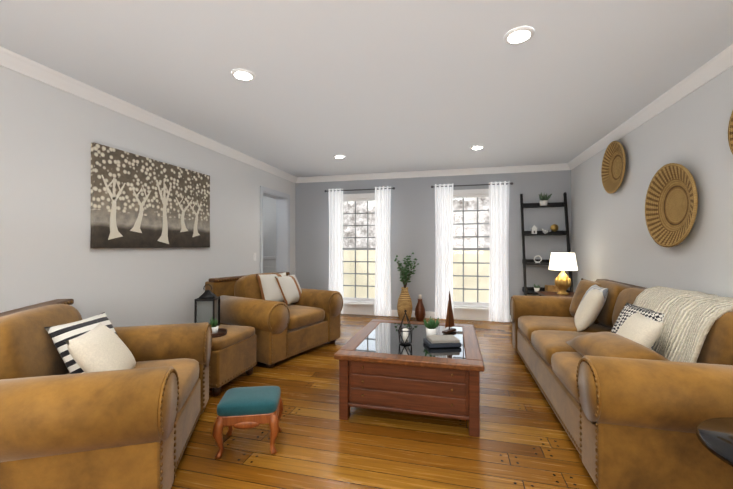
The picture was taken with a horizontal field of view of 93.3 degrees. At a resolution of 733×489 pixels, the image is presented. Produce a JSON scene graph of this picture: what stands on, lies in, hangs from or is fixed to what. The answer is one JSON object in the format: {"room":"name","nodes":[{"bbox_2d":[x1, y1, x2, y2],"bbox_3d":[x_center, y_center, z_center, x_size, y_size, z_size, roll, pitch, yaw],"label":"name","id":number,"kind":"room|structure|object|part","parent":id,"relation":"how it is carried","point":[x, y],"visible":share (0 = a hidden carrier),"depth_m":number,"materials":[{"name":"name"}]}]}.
{"room":"living room","nodes":[
{"label":"living room","id":0,"kind":"room"},
{"bbox_2d":[0,66,295,326],"bbox_3d":[-2.308,-0.011,2.732,0.200,2.440,7.500,0,0,14],"label":"wall","id":1,"kind":"structure","parent":0,"point":[49,134],"depth_m":2.74,"materials":[{"name":"white paint"}]},
{"bbox_2d":[0,46,295,182],"bbox_3d":[-2.177,-1.185,2.704,0.070,0.092,7.500,0,0,14],"label":"crown molding","id":2,"kind":"structure","parent":1,"relation":"attached to","point":[10,60],"depth_m":2.91,"materials":[{"name":"white"}]},
{"bbox_2d":[90,142,209,247],"bbox_3d":[-2.013,-0.388,3.407,0.042,0.840,1.350,0,0,14],"label":"framed picture","id":3,"kind":"object","parent":1,"relation":"attached to","point":[138,201],"visible":1,"depth_m":3.20,"materials":[{"name":"fabric"}]},
{"bbox_2d":[260,186,289,275],"bbox_3d":[-1.576,0.172,5.661,0.232,2.100,0.960,0,0,14],"label":"door frame","id":4,"kind":"structure","parent":1,"relation":"attached to","point":[282,231],"depth_m":6.04,"materials":[{"name":"white paint"}]},
{"bbox_2d":[0,0,732,176],"bbox_3d":[-0.785,-1.283,2.357,6.540,0.100,7.900,0,0,14],"label":"ceiling","id":5,"kind":"structure","parent":0,"point":[373,86],"depth_m":2.40,"materials":[{"name":"white paint"}]},
{"bbox_2d":[231,69,254,80],"bbox_3d":[-0.892,-1.226,2.507,0.166,0.012,0.166,0,0,14],"label":"recessed light","id":6,"kind":"object","parent":5,"relation":"in","point":[243,74],"visible":0.98,"depth_m":2.49,"materials":[{"name":"white plastic"}]},
{"bbox_2d":[334,155,345,157],"bbox_3d":[-0.373,-1.216,4.789,0.166,0.012,0.166,0,0,14],"label":"recessed light","id":7,"kind":"object","parent":5,"relation":"in","point":[339,156],"visible":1,"depth_m":4.76,"materials":[{"name":"white"}]},
{"bbox_2d":[470,145,483,149],"bbox_3d":[1.393,-1.218,4.348,0.166,0.012,0.166,0,0,14],"label":"recessed light","id":8,"kind":"object","parent":5,"relation":"in","point":[476,147],"visible":0.96,"depth_m":4.33,"materials":[{"name":"white plastic"}]},
{"bbox_2d":[504,26,534,44],"bbox_3d":[0.898,-1.228,2.039,0.166,0.012,0.166,0,0,14],"label":"recessed light","id":9,"kind":"object","parent":5,"relation":"in","point":[519,35],"visible":1,"depth_m":2.03,"materials":[{"name":"white plastic"}]},
{"bbox_2d":[171,314,597,488],"bbox_3d":[-0.785,1.257,2.346,6.540,0.100,7.900,0,0,14],"label":"floor","id":10,"kind":"structure","parent":0,"point":[523,441],"depth_m":2.12,"materials":[{"name":"brown wood"}]},
{"bbox_2d":[0,299,212,488],"bbox_3d":[-1.519,0.773,1.896,1.057,0.864,1.270,0,0,-15],"label":"armchair","id":11,"kind":"object","parent":10,"relation":"on","point":[99,401],"visible":1,"depth_m":1.46,"materials":[{"name":"leather"}]},
{"bbox_2d":[209,324,256,395],"bbox_3d":[-1.370,0.985,3.060,0.572,0.450,0.574,0,0,14],"label":"ottoman","id":12,"kind":"object","parent":10,"relation":"on","point":[233,354],"visible":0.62,"depth_m":2.91,"materials":[{"name":"leather"}]},
{"bbox_2d":[194,284,219,325],"bbox_3d":[-1.462,0.564,3.188,0.170,0.394,0.170,0,0,-6],"label":"lantern","id":13,"kind":"object","parent":12,"relation":"on","point":[207,306],"visible":0.83,"depth_m":3.12,"materials":[{"name":"black metal"}]},
{"bbox_2d":[212,328,226,337],"bbox_3d":[-1.282,0.744,2.915,0.208,0.030,0.208,0,0,14],"label":"tray","id":14,"kind":"object","parent":12,"relation":"on","point":[222,332],"visible":0.42,"depth_m":2.89,"materials":[{"name":"brown wood"}]},
{"bbox_2d":[209,317,218,333],"bbox_3d":[-1.291,0.678,2.912,0.084,0.135,0.095,0,0,14],"label":"potted plant","id":15,"kind":"object","parent":14,"relation":"on","point":[213,324],"visible":0.92,"depth_m":2.90,"materials":[{"name":"white ceramic"}]},
{"bbox_2d":[212,386,283,458],"bbox_3d":[-0.703,1.058,2.099,0.367,0.312,0.304,0,0,-8],"label":"footstool","id":16,"kind":"object","parent":10,"relation":"on","point":[245,407],"visible":1,"depth_m":1.98,"materials":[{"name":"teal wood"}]},
{"bbox_2d":[205,272,342,367],"bbox_3d":[-1.062,0.782,4.095,1.057,0.865,1.270,0,0,31],"label":"armchair","id":17,"kind":"object","parent":10,"relation":"on","point":[284,315],"visible":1,"depth_m":3.83,"materials":[{"name":"leather"}]},
{"bbox_2d":[394,253,418,320],"bbox_3d":[0.640,0.674,5.535,0.406,1.095,0.430,0,0,14],"label":"floor vase","id":18,"kind":"object","parent":10,"relation":"on","point":[404,302],"visible":1,"depth_m":5.49,"materials":[{"name":"wicker"}]},
{"bbox_2d":[334,319,484,436],"bbox_3d":[0.393,0.980,2.815,0.980,0.458,1.170,0,0,14],"label":"coffee table","id":19,"kind":"object","parent":10,"relation":"on","point":[381,367],"visible":0.94,"depth_m":2.32,"materials":[{"name":"brown wood"}]},
{"bbox_2d":[398,310,412,343],"bbox_3d":[0.296,0.622,2.635,0.099,0.253,0.099,0,0,14],"label":"lantern","id":20,"kind":"object","parent":19,"relation":"on","point":[405,331],"visible":0.96,"depth_m":2.62,"materials":[{"name":"black metal"}]},
{"bbox_2d":[423,316,439,334],"bbox_3d":[0.525,0.667,2.810,0.136,0.166,0.118,0,0,14],"label":"potted plant","id":21,"kind":"object","parent":19,"relation":"on","point":[431,325],"visible":0.88,"depth_m":2.78,"materials":[{"name":"green plant"}]},
{"bbox_2d":[423,335,460,347],"bbox_3d":[0.566,0.724,2.598,0.240,0.051,0.170,0,0,-6],"label":"books","id":22,"kind":"object","parent":19,"relation":"on","point":[437,341],"visible":1,"depth_m":2.53,"materials":[{"name":"grey paper"}]},
{"bbox_2d":[442,291,455,333],"bbox_3d":[0.710,0.576,2.967,0.045,0.350,0.165,0,0,44],"label":"sailboat","id":23,"kind":"object","parent":19,"relation":"on","point":[449,322],"visible":0.96,"depth_m":2.96,"materials":[{"name":"brown wood"}]},
{"bbox_2d":[415,294,424,321],"bbox_3d":[0.856,1.011,5.534,0.170,0.420,0.167,0,0,14],"label":"floor vase","id":24,"kind":"object","parent":10,"relation":"on","point":[419,312],"visible":0.98,"depth_m":5.48,"materials":[{"name":"brown ceramic"}]},
{"bbox_2d":[520,192,572,295],"bbox_3d":[2.661,0.218,5.127,0.640,2.010,0.493,0,0,14],"label":"ladder shelf","id":25,"kind":"object","parent":10,"relation":"on","point":[526,290],"visible":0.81,"depth_m":5.22,"materials":[{"name":"black wood"}]},
{"bbox_2d":[534,284,539,291],"bbox_3d":[2.550,0.650,5.185,0.102,0.117,0.105,0,0,14],"label":"plant","id":26,"kind":"object","parent":25,"relation":"on","point":[536,288],"depth_m":5.17,"materials":[{"name":"green plant"}]},
{"bbox_2d":[539,193,551,205],"bbox_3d":[2.719,-0.689,5.258,0.187,0.195,0.219,0,0,14],"label":"plant","id":27,"kind":"object","parent":25,"relation":"on","point":[544,199],"depth_m":5.23,"materials":[{"name":"green plant"}]},
{"bbox_2d":[537,291,574,296],"bbox_3d":[2.520,0.926,4.438,0.500,0.580,0.500,0,0,14],"label":"end table","id":28,"kind":"object","parent":10,"relation":"on","point":[548,293],"visible":0.06,"depth_m":4.44,"materials":[{"name":"brown wood"}]},
{"bbox_2d":[549,253,577,294],"bbox_3d":[2.520,0.370,4.441,0.330,0.530,0.330,0,0,14],"label":"table lamp","id":29,"kind":"object","parent":28,"relation":"on","point":[562,262],"visible":1,"depth_m":4.36,"materials":[{"name":"white fabric"}]},
{"bbox_2d":[510,278,732,488],"bbox_3d":[1.891,0.756,2.674,1.089,0.905,2.540,0,0,14],"label":"sofa","id":30,"kind":"object","parent":10,"relation":"on","point":[634,383],"visible":1,"depth_m":1.77,"materials":[{"name":"leather"}]},
{"bbox_2d":[570,278,600,324],"bbox_3d":[2.204,0.552,3.421,0.160,0.420,0.480,20,0,0],"label":"pillow","id":31,"kind":"object","parent":30,"relation":"on","point":[584,284],"depth_m":3.47,"materials":[{"name":"beige fabric"}]},
{"bbox_2d":[574,287,603,331],"bbox_3d":[1.956,0.570,3.050,0.140,0.400,0.420,29,14,27],"label":"pillow","id":32,"kind":"object","parent":30,"relation":"on","point":[592,304],"depth_m":2.92,"materials":[{"name":"fabric"}]},
{"bbox_2d":[616,312,663,348],"bbox_3d":[1.704,0.597,2.206,0.130,0.330,0.380,32,10,17],"label":"pillow","id":33,"kind":"object","parent":30,"relation":"on","point":[644,328],"depth_m":2.10,"materials":[{"name":"fabric"}]},
{"bbox_2d":[633,286,732,362],"bbox_3d":[2.054,0.511,2.169,0.528,0.419,0.809,0,0,14],"label":"throw","id":34,"kind":"object","parent":30,"relation":"on","point":[692,320],"depth_m":2.02,"materials":[{"name":"beige fabric"}]},
{"bbox_2d":[696,417,732,466],"bbox_3d":[1.407,0.937,1.098,0.524,0.524,0.524,0,0,14],"label":"round side table","id":35,"kind":"object","parent":10,"relation":"on","point":[715,436],"visible":1,"depth_m":1.22,"materials":[{"name":"black"}]},
{"bbox_2d":[263,170,570,314],"bbox_3d":[0.250,0.003,6.061,6.330,2.440,0.200,0,0,14],"label":"wall","id":36,"kind":"structure","parent":0,"point":[412,229],"depth_m":5.79,"materials":[{"name":"grey paint"}]},
{"bbox_2d":[263,257,275,272],"bbox_3d":[-2.181,0.725,6.538,1.398,1.000,0.045,0,0,14],"label":"trim","id":37,"kind":"structure","parent":36,"relation":"attached to","point":[269,264],"depth_m":6.44,"materials":[{"name":"white"}]},
{"bbox_2d":[325,186,394,315],"bbox_3d":[-0.125,0.116,5.984,1.258,2.185,0.129,0,0,14],"label":"curtain","id":38,"kind":"object","parent":36,"relation":"attached to","point":[382,252],"visible":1,"depth_m":5.89,"materials":[{"name":"white fabric"}]},
{"bbox_3d":[-0.538,0.116,6.062,0.300,2.185,0.077,0,0,14],"label":"panel","id":39,"kind":"part","parent":38,"relation":"part of","materials":[{"name":"white fabric"}]},
{"bbox_3d":[0.277,0.115,5.858,0.300,2.185,0.078,0,0,14],"label":"panel","id":40,"kind":"part","parent":38,"relation":"part of","materials":[{"name":"white fabric"}]},
{"bbox_2d":[343,193,377,315],"bbox_3d":[-0.098,0.167,6.090,0.960,2.108,0.191,0,0,14],"label":"window","id":41,"kind":"structure","parent":36,"relation":"in","point":[358,306],"depth_m":6.10,"materials":[{"name":"white"}]},
{"bbox_2d":[391,310,437,318],"bbox_3d":[0.787,1.167,5.811,0.910,0.110,0.015,0,0,14],"label":"baseboard","id":42,"kind":"structure","parent":36,"relation":"attached to","point":[428,314],"depth_m":5.75,"materials":[{"name":"white paint"}]},
{"bbox_2d":[296,163,567,182],"bbox_3d":[0.901,-1.172,5.764,4.380,0.092,0.070,0,0,14],"label":"crown molding","id":43,"kind":"structure","parent":36,"relation":"attached to","point":[545,167],"depth_m":5.69,"materials":[{"name":"white"}]},
{"bbox_2d":[431,181,512,321],"bbox_3d":[1.670,0.114,5.536,1.258,2.185,0.130,0,0,14],"label":"curtain","id":44,"kind":"object","parent":36,"relation":"attached to","point":[499,250],"visible":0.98,"depth_m":5.45,"materials":[{"name":"white fabric"}]},
{"bbox_3d":[1.256,0.114,5.611,0.300,2.185,0.076,0,0,14],"label":"panel","id":45,"kind":"part","parent":44,"relation":"part of","materials":[{"name":"white fabric"}]},
{"bbox_3d":[2.072,0.113,5.410,0.300,2.185,0.078,0,0,14],"label":"panel","id":46,"kind":"part","parent":44,"relation":"part of","materials":[{"name":"white fabric"}]},
{"bbox_2d":[453,189,498,321],"bbox_3d":[1.697,0.166,5.641,0.960,2.108,0.191,0,0,14],"label":"window","id":47,"kind":"structure","parent":36,"relation":"in","point":[477,311],"depth_m":5.64,"materials":[{"name":"white"}]},
{"bbox_2d":[571,66,732,297],"bbox_3d":[2.290,-0.016,1.583,0.200,2.440,7.900,0,0,14],"label":"wall","id":48,"kind":"structure","parent":0,"point":[612,238],"depth_m":2.90,"materials":[{"name":"white paint"}]},
{"bbox_2d":[601,141,625,193],"bbox_3d":[2.699,-0.837,3.762,0.057,0.560,0.560,0,0,14],"label":"hanging basket","id":49,"kind":"object","parent":48,"relation":"attached to","point":[613,167],"visible":1,"depth_m":3.81,"materials":[{"name":"brown wicker"}]},
{"bbox_2d":[568,44,732,169],"bbox_3d":[2.159,-1.190,1.621,0.070,0.092,7.500,0,0,14],"label":"crown molding","id":50,"kind":"structure","parent":48,"relation":"attached to","point":[715,66],"depth_m":2.83,"materials":[{"name":"white"}]},
{"bbox_2d":[645,163,697,246],"bbox_3d":[2.446,-0.311,2.772,0.069,0.670,0.670,0,0,14],"label":"hanging basket","id":51,"kind":"object","parent":48,"relation":"attached to","point":[671,203],"visible":1,"depth_m":2.80,"materials":[{"name":"brown wicker"}]},
{"bbox_2d":[728,111,732,153],"bbox_3d":[2.243,-0.695,1.927,0.053,0.520,0.520,0,0,14],"label":"hanging basket","id":52,"kind":"object","parent":48,"relation":"attached to","point":[730,133],"visible":1,"depth_m":2.16,"materials":[{"name":"brown wicker"}]}
]}

